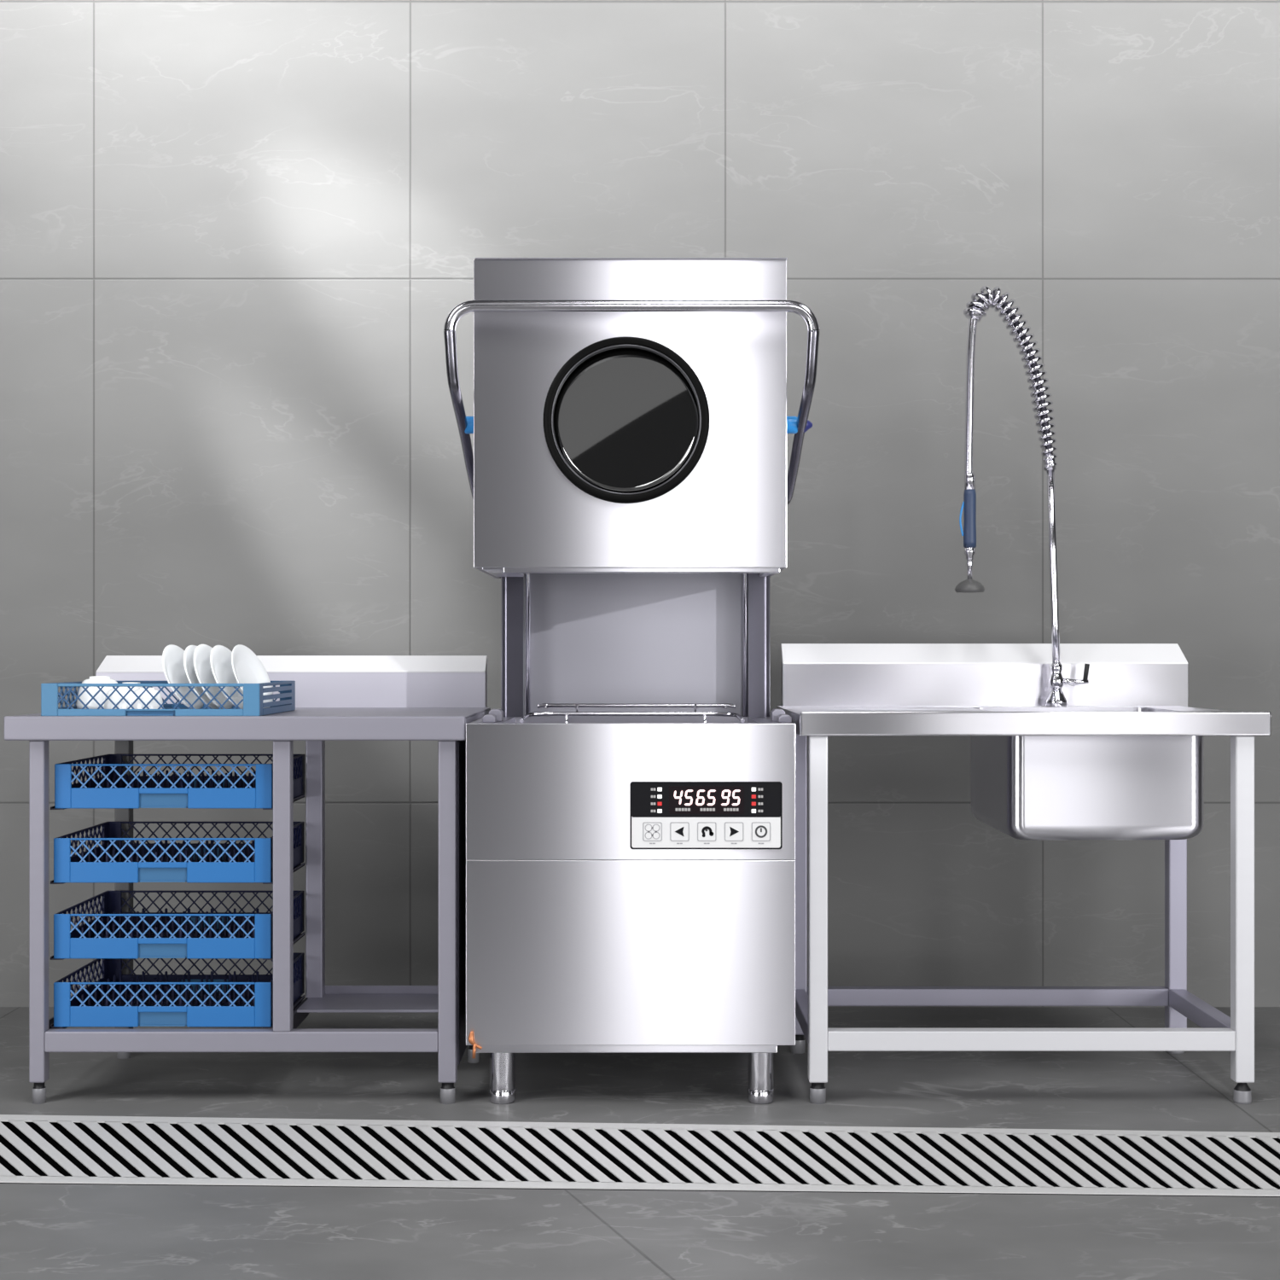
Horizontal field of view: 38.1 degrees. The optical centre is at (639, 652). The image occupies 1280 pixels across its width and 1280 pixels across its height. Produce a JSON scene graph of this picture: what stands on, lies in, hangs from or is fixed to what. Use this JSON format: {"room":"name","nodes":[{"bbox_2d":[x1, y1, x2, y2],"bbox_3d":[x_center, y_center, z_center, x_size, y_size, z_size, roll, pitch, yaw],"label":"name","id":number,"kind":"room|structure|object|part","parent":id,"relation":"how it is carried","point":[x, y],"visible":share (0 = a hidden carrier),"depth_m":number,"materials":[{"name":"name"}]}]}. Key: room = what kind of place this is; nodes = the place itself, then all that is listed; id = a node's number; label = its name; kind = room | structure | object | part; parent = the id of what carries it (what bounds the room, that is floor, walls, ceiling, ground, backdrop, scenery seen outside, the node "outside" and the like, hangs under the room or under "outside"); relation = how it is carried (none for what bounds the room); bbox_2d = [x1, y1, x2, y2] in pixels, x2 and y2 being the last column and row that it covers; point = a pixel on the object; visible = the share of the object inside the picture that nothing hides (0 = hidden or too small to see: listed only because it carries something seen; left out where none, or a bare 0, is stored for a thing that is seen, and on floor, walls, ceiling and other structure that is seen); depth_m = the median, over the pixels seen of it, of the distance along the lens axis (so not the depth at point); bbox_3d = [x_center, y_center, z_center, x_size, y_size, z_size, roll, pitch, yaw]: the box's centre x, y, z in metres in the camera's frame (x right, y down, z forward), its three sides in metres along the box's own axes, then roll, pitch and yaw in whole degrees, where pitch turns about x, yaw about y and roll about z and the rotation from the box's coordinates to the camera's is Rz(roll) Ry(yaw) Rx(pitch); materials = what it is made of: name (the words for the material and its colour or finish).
{"room":"commercial kitchen","nodes":[
{"label":"commercial kitchen","id":0,"kind":"room"},
{"bbox_2d":[0,0,1279,1006],"bbox_3d":[0.000,-1.008,4.930,8.400,3.920,0.120,0,0,0],"label":"wall","id":1,"kind":"structure","parent":0,"point":[240,240],"depth_m":4.87,"materials":[{"name":"grey tile"}]},
{"bbox_2d":[0,1006,1279,1279],"bbox_3d":[0.000,1.002,-0.165,8.400,0.140,10.070,0,0,0],"label":"floor","id":2,"kind":"structure","parent":0,"point":[49,1231],"depth_m":3.63,"materials":[{"name":"grey stone"}]},
{"bbox_2d":[4,655,490,1104],"bbox_3d":[-0.833,0.469,4.152,0.949,0.925,0.706,0,0,0],"label":"table","id":3,"kind":"object","parent":2,"relation":"on","point":[338,697],"visible":0.8,"depth_m":3.82,"materials":[{"name":"metal"}]},
{"bbox_3d":[-1.245,0.534,3.837,0.032,0.708,0.035,0,0,0],"label":"leg","id":4,"kind":"part","parent":3,"relation":"part of","materials":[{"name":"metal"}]},
{"bbox_3d":[-1.259,0.802,4.027,0.004,0.040,0.342,0,0,0],"label":"rail","id":5,"kind":"part","parent":3,"relation":"part of","materials":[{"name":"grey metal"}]},
{"bbox_3d":[-1.188,0.534,4.263,0.035,0.708,0.035,0,0,0],"label":"leg","id":6,"kind":"part","parent":3,"relation":"part of","materials":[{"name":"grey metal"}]},
{"bbox_2d":[40,680,295,715],"bbox_3d":[-1.008,0.097,4.010,0.450,0.068,0.395,0,0,0],"label":"dish rack","id":7,"kind":"object","parent":3,"relation":"on","point":[253,695],"visible":0.84,"depth_m":3.81,"materials":[{"name":"blue plastic"},{"name":"white porcelain"}]},
{"bbox_2d":[76,676,119,709],"bbox_3d":[-1.170,0.087,4.010,0.096,0.072,0.096,0,0,0],"label":"bowl","id":8,"kind":"object","parent":7,"relation":"in","point":[85,697],"visible":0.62,"depth_m":3.97,"materials":[{"name":"white ceramic"}]},
{"bbox_2d":[104,687,133,709],"bbox_3d":[-1.087,0.098,3.875,0.066,0.050,0.066,0,0,0],"label":"bowl","id":9,"kind":"object","parent":7,"relation":"in","point":[115,697],"visible":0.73,"depth_m":3.85,"materials":[{"name":"white ceramic"}]},
{"bbox_2d":[119,682,146,691],"bbox_3d":[-1.118,0.094,4.070,0.084,0.058,0.084,0,0,0],"label":"bowl","id":10,"kind":"object","parent":7,"relation":"in","point":[134,689],"visible":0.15,"depth_m":4.04,"materials":[{"name":"white ceramic"}]},
{"bbox_2d":[131,687,162,709],"bbox_3d":[-1.033,0.098,3.878,0.068,0.050,0.068,0,0,0],"label":"bowl","id":11,"kind":"object","parent":7,"relation":"in","point":[146,697],"visible":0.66,"depth_m":3.85,"materials":[{"name":"white ceramic"}]},
{"bbox_2d":[162,644,203,709],"bbox_3d":[-0.985,0.052,3.996,0.062,0.141,0.153,0,0,14],"label":"plate","id":12,"kind":"object","parent":7,"relation":"in","point":[172,655],"visible":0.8,"depth_m":4.00,"materials":[{"name":"white ceramic"}]},
{"bbox_2d":[183,645,221,709],"bbox_3d":[-0.938,0.053,3.996,0.064,0.140,0.153,0,0,16],"label":"plate","id":13,"kind":"object","parent":7,"relation":"in","point":[189,652],"visible":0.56,"depth_m":3.98,"materials":[{"name":"white ceramic"}]},
{"bbox_2d":[193,644,233,709],"bbox_3d":[-0.918,0.052,3.996,0.060,0.142,0.153,0,0,16],"label":"plate","id":14,"kind":"object","parent":7,"relation":"in","point":[202,652],"visible":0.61,"depth_m":3.99,"materials":[{"name":"white ceramic"}]},
{"bbox_2d":[209,645,243,709],"bbox_3d":[-0.881,0.053,3.996,0.064,0.140,0.153,0,0,16],"label":"plate","id":15,"kind":"object","parent":7,"relation":"in","point":[220,656],"visible":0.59,"depth_m":4.00,"materials":[{"name":"white ceramic"}]},
{"bbox_2d":[231,644,273,708],"bbox_3d":[-0.837,0.052,3.996,0.062,0.141,0.153,0,0,14],"label":"plate","id":16,"kind":"object","parent":7,"relation":"in","point":[247,668],"visible":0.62,"depth_m":4.02,"materials":[{"name":"white ceramic"}]},
{"bbox_2d":[53,952,304,1026],"bbox_3d":[-0.994,0.732,4.045,0.452,0.092,0.385,0,0,0],"label":"dish rack","id":17,"kind":"object","parent":3,"relation":"on","point":[116,998],"visible":0.85,"depth_m":3.86,"materials":[{"name":"blue plastic"}]},
{"bbox_2d":[53,890,304,958],"bbox_3d":[-0.994,0.590,4.045,0.452,0.092,0.385,0,0,0],"label":"dish rack","id":18,"kind":"object","parent":3,"relation":"on","point":[114,933],"visible":0.85,"depth_m":3.86,"materials":[{"name":"blue plastic"}]},
{"bbox_2d":[53,821,304,882],"bbox_3d":[-0.994,0.432,4.045,0.452,0.092,0.385,0,0,0],"label":"dish rack","id":19,"kind":"object","parent":3,"relation":"on","point":[113,861],"visible":0.88,"depth_m":3.85,"materials":[{"name":"blue plastic"}]},
{"bbox_2d":[54,754,305,808],"bbox_3d":[-0.992,0.278,4.045,0.452,0.092,0.385,0,0,0],"label":"dish rack","id":20,"kind":"object","parent":3,"relation":"on","point":[113,789],"visible":0.87,"depth_m":3.85,"materials":[{"name":"blue plastic"}]},
{"bbox_3d":[-0.823,0.803,3.837,0.812,0.043,0.035,0,0,0],"label":"rail","id":21,"kind":"part","parent":3,"relation":"part of","materials":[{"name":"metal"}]},
{"bbox_3d":[-0.740,0.482,3.837,0.037,0.602,0.035,0,0,0],"label":"post","id":22,"kind":"part","parent":3,"relation":"part of","materials":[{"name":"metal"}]},
{"bbox_2d":[96,671,487,707],"bbox_3d":[-0.840,0.090,4.478,0.936,0.090,0.054,0,0,0],"label":"backsplash","id":23,"kind":"structure","parent":3,"relation":"attached to","point":[312,689],"depth_m":4.45,"materials":[{"name":"silver metal"}]},
{"bbox_3d":[-0.755,0.802,4.027,0.005,0.040,0.342,0,0,0],"label":"rail","id":24,"kind":"part","parent":3,"relation":"part of","materials":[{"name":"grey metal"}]},
{"bbox_3d":[-0.739,0.498,4.218,0.039,0.636,0.035,0,0,0],"label":"post","id":25,"kind":"part","parent":3,"relation":"part of","materials":[{"name":"silver metal"}]},
{"bbox_3d":[-0.574,0.788,4.154,0.357,0.048,0.197,0,0,0],"label":"rail","id":26,"kind":"part","parent":3,"relation":"part of","materials":[{"name":"silver metal"}]},
{"bbox_3d":[-0.398,0.534,3.837,0.037,0.708,0.035,0,0,0],"label":"leg","id":27,"kind":"part","parent":3,"relation":"part of","materials":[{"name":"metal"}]},
{"bbox_3d":[-0.379,0.519,4.043,0.004,0.678,0.374,0,0,0],"label":"panel","id":28,"kind":"part","parent":3,"relation":"part of","materials":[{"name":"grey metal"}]},
{"bbox_2d":[443,257,820,1104],"bbox_3d":[-0.017,0.059,4.116,0.760,1.746,0.767,0,0,0],"label":"dishwasher","id":29,"kind":"object","parent":2,"relation":"on","point":[631,789],"visible":1,"depth_m":3.81,"materials":[{"name":"silver metal"}]},
{"bbox_3d":[-0.370,-0.492,3.928,0.028,0.324,0.391,0,0,4],"label":"handle arm","id":30,"kind":"part","parent":29,"relation":"part of","materials":[{"name":"silver metal"}]},
{"bbox_3d":[-0.359,-0.480,3.900,0.031,0.037,0.037,0,0,0],"label":"pivot knob","id":31,"kind":"part","parent":29,"relation":"part of","materials":[{"name":"blue plastic"}]},
{"bbox_3d":[-0.285,0.864,3.845,0.052,0.080,0.052,0,0,0],"label":"leg","id":32,"kind":"part","parent":29,"relation":"part of","materials":[{"name":"silver metal"}]},
{"bbox_3d":[-0.293,-0.307,4.300,0.051,0.908,0.120,0,0,0],"label":"chamber post","id":33,"kind":"part","parent":29,"relation":"part of","materials":[{"name":"silver metal"}]},
{"bbox_3d":[-0.257,-0.302,4.246,0.010,0.898,0.010,0,0,0],"label":"guide rod","id":34,"kind":"part","parent":29,"relation":"part of","materials":[{"name":"silver metal"}]},
{"bbox_3d":[-0.029,0.814,4.136,0.623,0.020,0.648,0,0,0],"label":"under frame","id":35,"kind":"part","parent":29,"relation":"part of","materials":[{"name":"silver metal"}]},
{"bbox_2d":[473,257,787,578],"bbox_3d":[-0.020,-0.490,4.108,0.647,0.648,0.584,0,0,0],"label":"hood","id":36,"kind":"object","parent":29,"relation":"attached to","point":[607,445],"depth_m":3.82,"materials":[{"name":"silver metal"}]},
{"bbox_3d":[-0.019,0.614,3.801,0.674,0.379,0.022,0,0,0],"label":"panel","id":37,"kind":"part","parent":29,"relation":"part of","materials":[{"name":"silver metal"}]},
{"bbox_3d":[-0.019,0.284,3.801,0.674,0.279,0.022,0,0,0],"label":"panel","id":38,"kind":"part","parent":29,"relation":"part of","materials":[{"name":"silver metal"}]},
{"bbox_3d":[-0.019,0.291,4.065,0.542,0.280,0.398,0,0,0],"label":"wash tank","id":39,"kind":"part","parent":29,"relation":"part of","materials":[{"name":"silver metal"}]},
{"bbox_3d":[-0.017,-0.682,3.745,0.760,0.063,0.024,0,0,0],"label":"handle","id":40,"kind":"part","parent":29,"relation":"part of","materials":[{"name":"silver metal"}]},
{"bbox_3d":[-0.010,-0.307,4.306,0.514,0.908,0.012,0,0,0],"label":"panel","id":41,"kind":"part","parent":29,"relation":"part of","materials":[{"name":"silver metal"}]},
{"bbox_3d":[0.135,0.333,3.788,0.311,0.138,0.004,0,0,0],"label":"control panel","id":42,"kind":"part","parent":29,"relation":"part of","materials":[{"name":"black plastic"}]},
{"bbox_3d":[0.241,-0.302,4.246,0.010,0.898,0.010,0,0,0],"label":"guide rod","id":43,"kind":"part","parent":29,"relation":"part of","materials":[{"name":"silver metal"}]},
{"bbox_3d":[0.274,-0.307,4.300,0.051,0.908,0.120,0,0,0],"label":"chamber post","id":44,"kind":"part","parent":29,"relation":"part of","materials":[{"name":"silver metal"}]},
{"bbox_3d":[0.251,0.864,3.845,0.052,0.080,0.052,0,0,0],"label":"leg","id":45,"kind":"part","parent":29,"relation":"part of","materials":[{"name":"silver metal"}]},
{"bbox_3d":[0.318,-0.480,3.900,0.031,0.037,0.037,0,0,0],"label":"pivot knob","id":46,"kind":"part","parent":29,"relation":"part of","materials":[{"name":"blue plastic"}]},
{"bbox_3d":[0.337,-0.492,3.928,0.028,0.324,0.391,0,0,-4],"label":"handle arm","id":47,"kind":"part","parent":29,"relation":"part of","materials":[{"name":"silver metal"}]},
{"bbox_2d":[0,1114,1279,1196],"bbox_3d":[0.000,0.930,3.456,4.701,0.002,0.484,0,0,2],"label":"drain grate","id":48,"kind":"object","parent":2,"relation":"on","point":[19,1121],"visible":1,"depth_m":3.41,"materials":[{"name":"metal"}]},
{"bbox_2d":[776,643,1271,1104],"bbox_3d":[0.824,0.455,4.152,0.989,0.954,0.706,0,0,0],"label":"table","id":49,"kind":"object","parent":2,"relation":"on","point":[1124,759],"visible":0.94,"depth_m":3.87,"materials":[{"name":"silver metal"}]},
{"bbox_3d":[0.369,0.529,4.319,0.040,0.717,0.038,0,0,0],"label":"leg","id":50,"kind":"part","parent":49,"relation":"part of","materials":[{"name":"silver metal"}]},
{"bbox_3d":[0.367,0.801,4.079,0.032,0.040,0.441,0,0,0],"label":"rail","id":51,"kind":"part","parent":49,"relation":"part of","materials":[{"name":"silver metal"}]},
{"bbox_3d":[0.369,0.529,3.839,0.038,0.717,0.038,0,0,0],"label":"leg","id":52,"kind":"part","parent":49,"relation":"part of","materials":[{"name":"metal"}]},
{"bbox_2d":[780,663,1187,706],"bbox_3d":[0.830,0.078,4.478,0.975,0.107,0.054,0,0,0],"label":"backsplash","id":53,"kind":"structure","parent":49,"relation":"attached to","point":[801,684],"depth_m":4.45,"materials":[{"name":"silver metal"}]},
{"bbox_3d":[0.808,0.801,4.319,0.840,0.040,0.038,0,0,0],"label":"rail","id":54,"kind":"part","parent":49,"relation":"part of","materials":[{"name":"silver metal"}]},
{"bbox_2d":[954,285,1089,706],"bbox_3d":[0.906,-0.371,4.395,0.317,0.997,0.069,0,0,0],"label":"tap","id":55,"kind":"object","parent":49,"relation":"on","point":[976,309],"visible":1,"depth_m":4.38,"materials":[{"name":"silver metal"}]},
{"bbox_3d":[1.057,0.045,4.384,0.016,0.040,0.011,0,0,15],"label":"tap lever","id":56,"kind":"part","parent":55,"relation":"part of","materials":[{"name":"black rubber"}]},
{"bbox_3d":[0.809,0.802,3.839,0.841,0.041,0.038,0,0,0],"label":"rail","id":57,"kind":"part","parent":49,"relation":"part of","materials":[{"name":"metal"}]},
{"bbox_2d":[971,707,1204,840],"bbox_3d":[0.979,0.262,4.101,0.418,0.267,0.479,0,0,0],"label":"basin","id":58,"kind":"object","parent":49,"relation":"in","point":[1028,788],"depth_m":3.87,"materials":[{"name":"silver metal"}]},
{"bbox_3d":[1.250,0.529,4.319,0.043,0.717,0.038,0,0,0],"label":"leg","id":59,"kind":"part","parent":49,"relation":"part of","materials":[{"name":"silver metal"}]},
{"bbox_3d":[1.248,0.801,4.079,0.038,0.040,0.441,0,0,0],"label":"rail","id":60,"kind":"part","parent":49,"relation":"part of","materials":[{"name":"silver metal"}]},
{"bbox_3d":[1.249,0.529,3.839,0.039,0.717,0.038,0,0,0],"label":"leg","id":61,"kind":"part","parent":49,"relation":"part of","materials":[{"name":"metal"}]}
]}

